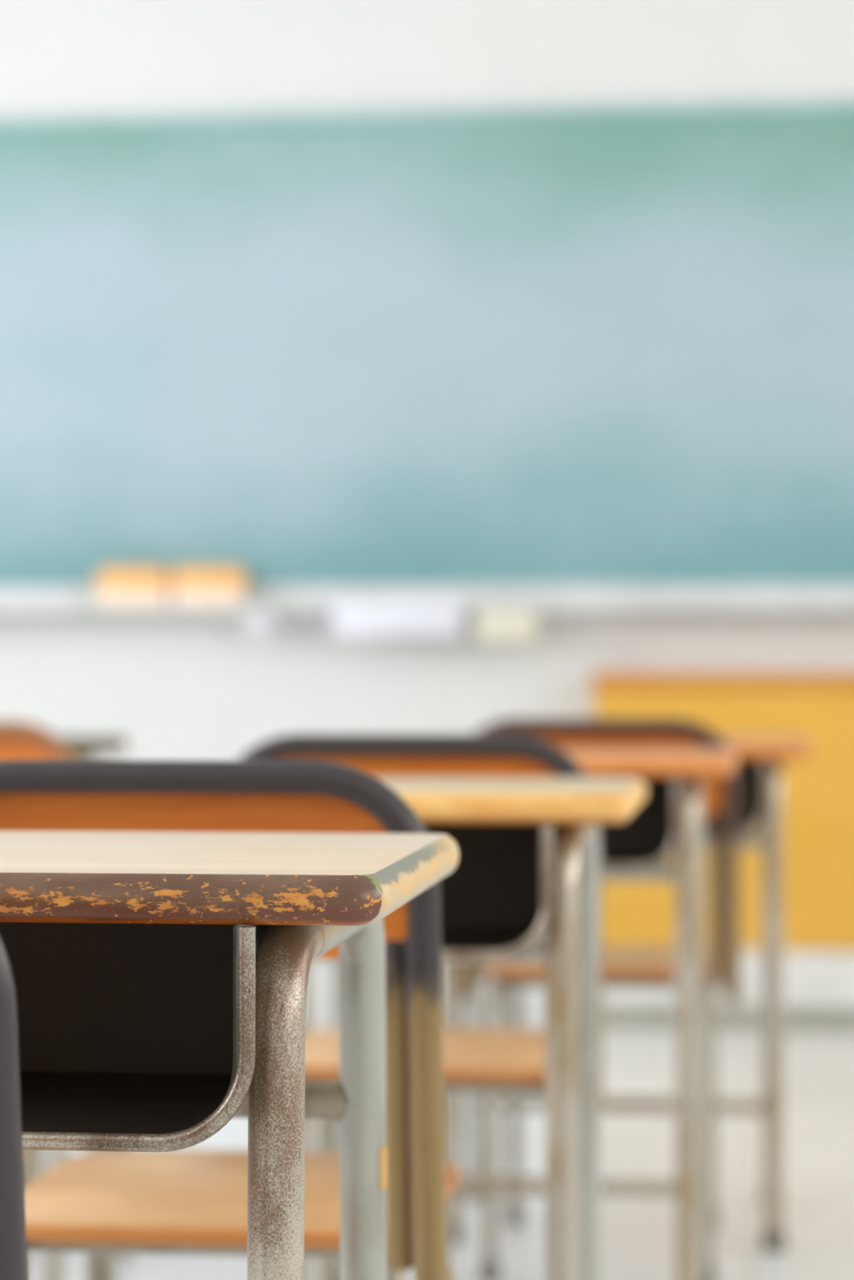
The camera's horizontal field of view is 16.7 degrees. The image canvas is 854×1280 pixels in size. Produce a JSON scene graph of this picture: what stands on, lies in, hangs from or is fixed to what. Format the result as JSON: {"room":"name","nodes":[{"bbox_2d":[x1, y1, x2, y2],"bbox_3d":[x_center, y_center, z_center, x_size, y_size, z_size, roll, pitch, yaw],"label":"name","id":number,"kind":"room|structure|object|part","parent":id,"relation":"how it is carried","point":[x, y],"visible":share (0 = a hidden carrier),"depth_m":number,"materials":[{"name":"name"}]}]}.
{"room":"classroom","nodes":[
{"label":"classroom","id":0,"kind":"room"},
{"bbox_2d":[0,0,853,999],"bbox_3d":[0.503,-0.567,7.230,7.600,3.000,0.150,0,-1,6],"label":"wall","id":1,"kind":"structure","parent":0,"point":[174,688],"depth_m":7.23,"materials":[{"name":"paint"}]},
{"bbox_2d":[0,98,853,618],"bbox_3d":[0.092,-0.683,7.149,4.800,1.255,0.105,0,-1,6],"label":"chalkboard","id":2,"kind":"object","parent":1,"relation":"attached to","point":[579,360],"visible":1,"depth_m":7.18,"materials":[{"name":"green"}]},
{"bbox_2d":[96,568,170,607],"bbox_3d":[-0.726,-0.127,7.217,0.181,0.103,0.048,0,-1,6],"label":"eraser","id":3,"kind":"object","parent":2,"relation":"on","point":[116,587],"visible":1,"depth_m":7.20,"materials":[{"name":"fabric"}]},
{"bbox_3d":[-0.726,-0.151,7.217,0.181,0.053,0.048,0,-1,6],"label":"handle","id":4,"kind":"part","parent":3,"relation":"part of","materials":[{"name":"wood"}]},
{"bbox_2d":[171,567,247,606],"bbox_3d":[-0.537,-0.127,7.196,0.184,0.103,0.048,0,-1,6],"label":"eraser","id":5,"kind":"object","parent":2,"relation":"on","point":[191,586],"visible":1,"depth_m":7.17,"materials":[{"name":"fabric"}]},
{"bbox_3d":[-0.537,-0.152,7.196,0.184,0.053,0.048,0,-1,6],"label":"handle","id":6,"kind":"part","parent":5,"relation":"part of","materials":[{"name":"wood"}]},
{"bbox_2d":[243,606,275,639],"bbox_3d":[-0.411,-0.043,7.137,0.080,0.080,0.016,0,-1,6],"label":"round magnet","id":7,"kind":"object","parent":2,"relation":"attached to","point":[259,622],"visible":1,"depth_m":7.13},
{"bbox_2d":[331,601,464,637],"bbox_3d":[-0.070,-0.050,7.077,0.320,0.086,0.059,0,-1,6],"label":"box","id":8,"kind":"object","parent":2,"relation":"attached to","point":[349,619],"visible":1,"depth_m":7.05,"materials":[{"name":"white plastic"}]},
{"bbox_3d":[-0.070,-0.085,7.078,0.320,0.016,0.059,0,-1,6],"label":"lid","id":9,"kind":"part","parent":8,"relation":"part of","materials":[{"name":"white plastic"}]},
{"bbox_3d":[0.096,-0.094,7.178,4.800,0.078,0.034,0,-1,6],"label":"frame rail","id":10,"kind":"part","parent":2,"relation":"part of","materials":[{"name":"silver metal"}]},
{"bbox_3d":[0.096,-1.300,7.190,4.800,0.021,0.036,0,-1,6],"label":"frame rail","id":11,"kind":"part","parent":2,"relation":"part of","materials":[{"name":"silver metal"}]},
{"bbox_2d":[0,604,853,614],"bbox_3d":[0.090,-0.073,7.125,4.800,0.018,0.070,0,-1,6],"label":"chalk tray","id":12,"kind":"object","parent":2,"relation":"on","point":[4,609],"depth_m":7.09,"materials":[{"name":"grey metal"}]},
{"bbox_2d":[475,611,537,640],"bbox_3d":[0.193,-0.034,7.058,0.147,0.070,0.040,0,-1,6],"label":"case","id":13,"kind":"object","parent":2,"relation":"hanging from","point":[491,625],"visible":1,"depth_m":7.04,"materials":[{"name":"beige plastic"}]},
{"bbox_3d":[0.193,-0.056,7.058,0.147,0.025,0.040,0,-1,6],"label":"lid","id":14,"kind":"part","parent":13,"relation":"part of","materials":[{"name":"beige plastic"}]},
{"bbox_2d":[312,996,545,1020],"bbox_3d":[0.494,0.907,7.134,7.200,0.050,0.012,0,-1,6],"label":"baseboard","id":15,"kind":"structure","parent":1,"relation":"attached to","point":[531,1009],"depth_m":7.16,"materials":[{"name":"white"}]},
{"bbox_2d":[27,1017,853,1279],"bbox_3d":[-0.029,0.930,2.438,7.600,0.100,9.860,0,-1,6],"label":"floor","id":16,"kind":"structure","parent":0,"point":[637,1233],"depth_m":4.97,"materials":[{"name":"tile"}]},
{"bbox_2d":[0,936,27,1279],"bbox_3d":[-0.358,0.475,1.556,0.400,0.790,0.501,0,-1,6],"label":"chair","id":17,"kind":"object","parent":16,"relation":"on","point":[13,1247],"visible":1,"depth_m":1.31,"materials":[{"name":"metal"}]},
{"bbox_2d":[0,720,130,1279],"bbox_3d":[-0.622,0.503,4.056,0.400,0.790,0.501,0,-1,6],"label":"chair","id":18,"kind":"object","parent":16,"relation":"on","point":[19,740],"visible":0.09,"depth_m":3.82,"materials":[{"name":"wood"}]},
{"bbox_3d":[-0.645,0.187,3.854,0.352,0.127,0.042,0,-1,6],"label":"backrest","id":19,"kind":"part","parent":18,"relation":"part of","materials":[{"name":"orange wood"}]},
{"bbox_3d":[-0.643,0.306,3.868,0.400,0.400,0.120,0,-1,6],"label":"frame","id":20,"kind":"part","parent":18,"relation":"part of","materials":[{"name":"orange wood"}]},
{"bbox_3d":[-0.485,0.683,3.927,0.022,0.407,0.181,0,-1,6],"label":"leg","id":21,"kind":"part","parent":18,"relation":"part of","materials":[{"name":"grey metal"}]},
{"bbox_2d":[28,735,127,1184],"bbox_3d":[-0.801,0.528,4.556,0.600,0.750,0.410,0,-1,6],"label":"school desk","id":22,"kind":"object","parent":16,"relation":"on","point":[82,747],"visible":0.16,"depth_m":4.45,"materials":[{"name":"wood"}]},
{"bbox_3d":[-0.579,0.534,4.382,0.029,0.712,0.107,0,-1,6],"label":"leg","id":23,"kind":"part","parent":22,"relation":"part of","materials":[{"name":"grey metal"}]},
{"bbox_3d":[-0.562,0.194,4.534,0.029,0.029,0.192,0,-1,6],"label":"frame rail","id":24,"kind":"part","parent":22,"relation":"part of","materials":[{"name":"grey metal"}]},
{"bbox_3d":[-0.546,0.537,4.677,0.029,0.712,0.107,0,-1,6],"label":"leg","id":25,"kind":"part","parent":22,"relation":"part of","materials":[{"name":"grey metal"}]},
{"bbox_2d":[0,831,458,1279],"bbox_3d":[-0.298,0.497,1.697,0.600,0.750,0.410,0,-1,6],"label":"school desk","id":26,"kind":"object","parent":16,"relation":"on","point":[161,979],"visible":1,"depth_m":1.65,"materials":[{"name":"wood"}]},
{"bbox_3d":[-0.306,0.202,1.628,0.447,0.110,0.245,0,-1,6],"label":"drawer","id":27,"kind":"part","parent":26,"relation":"part of","materials":[{"name":"black metal"}]},
{"bbox_3d":[-0.075,0.502,1.522,0.029,0.712,0.107,0,-1,6],"label":"leg","id":28,"kind":"part","parent":26,"relation":"part of","materials":[{"name":"grey metal"}]},
{"bbox_3d":[-0.059,0.163,1.674,0.029,0.029,0.192,0,-1,6],"label":"frame rail","id":29,"kind":"part","parent":26,"relation":"part of","materials":[{"name":"grey metal"}]},
{"bbox_3d":[-0.043,0.506,1.817,0.029,0.712,0.107,0,-1,6],"label":"leg","id":30,"kind":"part","parent":26,"relation":"part of","materials":[{"name":"grey metal"}]},
{"bbox_2d":[0,760,459,1279],"bbox_3d":[-0.164,0.484,2.326,0.400,0.790,0.501,0,-1,6],"label":"chair","id":31,"kind":"object","parent":16,"relation":"on","point":[99,1205],"visible":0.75,"depth_m":2.12,"materials":[{"name":"wood"}]},
{"bbox_3d":[-0.326,0.664,2.230,0.022,0.407,0.181,0,-1,6],"label":"leg","id":32,"kind":"part","parent":31,"relation":"part of","materials":[{"name":"grey metal"}]},
{"bbox_3d":[-0.292,0.667,2.528,0.022,0.406,0.118,0,-1,6],"label":"leg","id":33,"kind":"part","parent":31,"relation":"part of","materials":[{"name":"grey metal"}]},
{"bbox_3d":[-0.187,0.168,2.124,0.352,0.127,0.042,0,-1,6],"label":"backrest","id":34,"kind":"part","parent":31,"relation":"part of","materials":[{"name":"wood"}]},
{"bbox_3d":[-0.158,0.454,2.385,0.348,0.014,0.370,0,-1,6],"label":"seat","id":35,"kind":"part","parent":31,"relation":"part of","materials":[{"name":"brown wood"}]},
{"bbox_3d":[-0.027,0.664,2.197,0.022,0.407,0.181,0,-1,6],"label":"leg","id":36,"kind":"part","parent":31,"relation":"part of","materials":[{"name":"grey metal"}]},
{"bbox_3d":[0.006,0.666,2.495,0.022,0.406,0.118,0,-1,6],"label":"leg","id":37,"kind":"part","parent":31,"relation":"part of","materials":[{"name":"grey metal"}]},
{"bbox_2d":[22,776,647,1279],"bbox_3d":[-0.104,0.508,2.687,0.600,0.750,0.410,0,-1,6],"label":"school desk","id":38,"kind":"object","parent":16,"relation":"on","point":[528,865],"visible":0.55,"depth_m":2.52,"materials":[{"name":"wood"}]},
{"bbox_3d":[-0.359,0.514,2.566,0.029,0.712,0.107,0,-1,6],"label":"leg","id":39,"kind":"part","parent":38,"relation":"part of","materials":[{"name":"grey metal"}]},
{"bbox_3d":[-0.326,0.517,2.861,0.029,0.712,0.107,0,-1,6],"label":"leg","id":40,"kind":"part","parent":38,"relation":"part of","materials":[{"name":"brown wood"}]},
{"bbox_3d":[-0.112,0.213,2.618,0.447,0.110,0.245,0,-1,6],"label":"drawer","id":41,"kind":"part","parent":38,"relation":"part of","materials":[{"name":"black metal"}]},
{"bbox_3d":[0.118,0.513,2.512,0.029,0.712,0.107,0,-1,6],"label":"leg","id":42,"kind":"part","parent":38,"relation":"part of","materials":[{"name":"grey metal"}]},
{"bbox_3d":[0.135,0.173,2.664,0.029,0.029,0.192,0,-1,6],"label":"frame rail","id":43,"kind":"part","parent":38,"relation":"part of","materials":[{"name":"grey metal"}]},
{"bbox_3d":[0.151,0.516,2.807,0.029,0.712,0.107,0,-1,6],"label":"leg","id":44,"kind":"part","parent":38,"relation":"part of","materials":[{"name":"grey metal"}]},
{"bbox_2d":[236,733,605,1279],"bbox_3d":[0.004,0.494,3.216,0.400,0.790,0.501,0,-1,6],"label":"chair","id":45,"kind":"object","parent":16,"relation":"on","point":[476,1060],"visible":0.23,"depth_m":3.01,"materials":[{"name":"wood"}]},
{"bbox_3d":[-0.124,0.677,3.418,0.022,0.406,0.118,0,-1,6],"label":"leg","id":46,"kind":"part","parent":45,"relation":"part of","materials":[{"name":"grey metal"}]},
{"bbox_3d":[-0.019,0.178,3.014,0.352,0.127,0.042,0,-1,6],"label":"backrest","id":47,"kind":"part","parent":45,"relation":"part of","materials":[{"name":"orange wood"}]},
{"bbox_3d":[-0.017,0.297,3.029,0.400,0.400,0.120,0,-1,6],"label":"frame","id":48,"kind":"part","parent":45,"relation":"part of","materials":[{"name":"metal"}]},
{"bbox_3d":[0.011,0.464,3.275,0.348,0.014,0.370,0,-1,6],"label":"seat","id":49,"kind":"part","parent":45,"relation":"part of","materials":[{"name":"brown wood"}]},
{"bbox_2d":[304,747,736,1279],"bbox_3d":[0.100,0.520,3.787,0.600,0.750,0.410,0,-1,6],"label":"school desk","id":50,"kind":"object","parent":16,"relation":"on","point":[668,821],"visible":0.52,"depth_m":3.59,"materials":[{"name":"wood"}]},
{"bbox_3d":[-0.155,0.526,3.666,0.029,0.712,0.107,0,-1,6],"label":"leg","id":51,"kind":"part","parent":50,"relation":"part of","materials":[{"name":"grey metal"}]},
{"bbox_3d":[-0.122,0.529,3.960,0.029,0.712,0.107,0,-1,6],"label":"leg","id":52,"kind":"part","parent":50,"relation":"part of","materials":[{"name":"grey metal"}]},
{"bbox_3d":[0.120,0.742,3.965,0.464,0.025,0.025,0,-1,6],"label":"foot rail","id":53,"kind":"part","parent":50,"relation":"part of","materials":[{"name":"grey metal"}]},
{"bbox_3d":[0.092,0.226,3.718,0.447,0.110,0.245,0,-1,6],"label":"drawer","id":54,"kind":"part","parent":50,"relation":"part of","materials":[{"name":"black metal"}]},
{"bbox_3d":[0.322,0.525,3.612,0.029,0.712,0.107,0,-1,6],"label":"leg","id":55,"kind":"part","parent":50,"relation":"part of","materials":[{"name":"grey metal"}]},
{"bbox_3d":[0.339,0.186,3.764,0.029,0.029,0.192,0,-1,6],"label":"frame rail","id":56,"kind":"part","parent":50,"relation":"part of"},
{"bbox_3d":[0.355,0.529,3.907,0.029,0.712,0.107,0,-1,6],"label":"leg","id":57,"kind":"part","parent":50,"relation":"part of","materials":[{"name":"grey metal"}]},
{"bbox_2d":[453,717,741,1279],"bbox_3d":[0.258,0.505,4.256,0.400,0.790,0.501,0,-1,6],"label":"chair","id":58,"kind":"object","parent":16,"relation":"on","point":[624,966],"visible":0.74,"depth_m":4.06,"materials":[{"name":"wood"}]},
{"bbox_3d":[0.097,0.686,4.160,0.022,0.407,0.181,0,-1,6],"label":"leg","id":59,"kind":"part","parent":58,"relation":"part of","materials":[{"name":"grey metal"}]},
{"bbox_3d":[0.130,0.688,4.458,0.022,0.406,0.118,0,-1,6],"label":"leg","id":60,"kind":"part","parent":58,"relation":"part of","materials":[{"name":"grey metal"}]},
{"bbox_3d":[0.237,0.308,4.068,0.400,0.400,0.120,0,-1,6],"label":"frame","id":61,"kind":"part","parent":58,"relation":"part of","materials":[{"name":"metal"}]},
{"bbox_3d":[0.265,0.475,4.315,0.348,0.014,0.370,0,-1,6],"label":"seat","id":62,"kind":"part","parent":58,"relation":"part of","materials":[{"name":"orange wood"}]},
{"bbox_3d":[0.235,0.190,4.054,0.352,0.127,0.042,0,-1,6],"label":"backrest","id":63,"kind":"part","parent":58,"relation":"part of","materials":[{"name":"orange wood"}]},
{"bbox_3d":[0.395,0.685,4.127,0.022,0.407,0.181,0,-1,6],"label":"leg","id":64,"kind":"part","parent":58,"relation":"part of","materials":[{"name":"grey metal"}]},
{"bbox_3d":[0.428,0.688,4.425,0.022,0.406,0.118,0,-1,6],"label":"leg","id":65,"kind":"part","parent":58,"relation":"part of","materials":[{"name":"grey metal"}]},
{"bbox_2d":[441,736,813,1252],"bbox_3d":[0.294,0.528,4.526,0.600,0.750,0.410,0,-1,6],"label":"school desk","id":66,"kind":"object","parent":16,"relation":"on","point":[761,783],"visible":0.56,"depth_m":4.33,"materials":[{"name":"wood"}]},
{"bbox_3d":[0.039,0.534,4.405,0.029,0.712,0.107,0,-1,6],"label":"leg","id":67,"kind":"part","parent":66,"relation":"part of","materials":[{"name":"grey metal"}]},
{"bbox_3d":[0.072,0.537,4.700,0.029,0.712,0.107,0,-1,6],"label":"leg","id":68,"kind":"part","parent":66,"relation":"part of","materials":[{"name":"grey metal"}]},
{"bbox_3d":[0.314,0.750,4.705,0.464,0.025,0.025,0,-1,6],"label":"foot rail","id":69,"kind":"part","parent":66,"relation":"part of","materials":[{"name":"grey metal"}]},
{"bbox_3d":[0.286,0.234,4.458,0.447,0.110,0.245,0,-1,6],"label":"drawer","id":70,"kind":"part","parent":66,"relation":"part of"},
{"bbox_3d":[0.549,0.537,4.647,0.029,0.712,0.107,0,-1,6],"label":"leg","id":71,"kind":"part","parent":66,"relation":"part of","materials":[{"name":"grey metal"}]},
{"bbox_3d":[0.516,0.534,4.352,0.029,0.712,0.107,0,-1,6],"label":"leg","id":72,"kind":"part","parent":66,"relation":"part of","materials":[{"name":"grey metal"}]},
{"bbox_2d":[591,672,853,1030],"bbox_3d":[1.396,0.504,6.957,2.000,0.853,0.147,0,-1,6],"label":"podium","id":73,"kind":"object","parent":16,"relation":"on","point":[818,790],"visible":0.43,"depth_m":6.96,"materials":[{"name":"yellow wood"}]}
]}

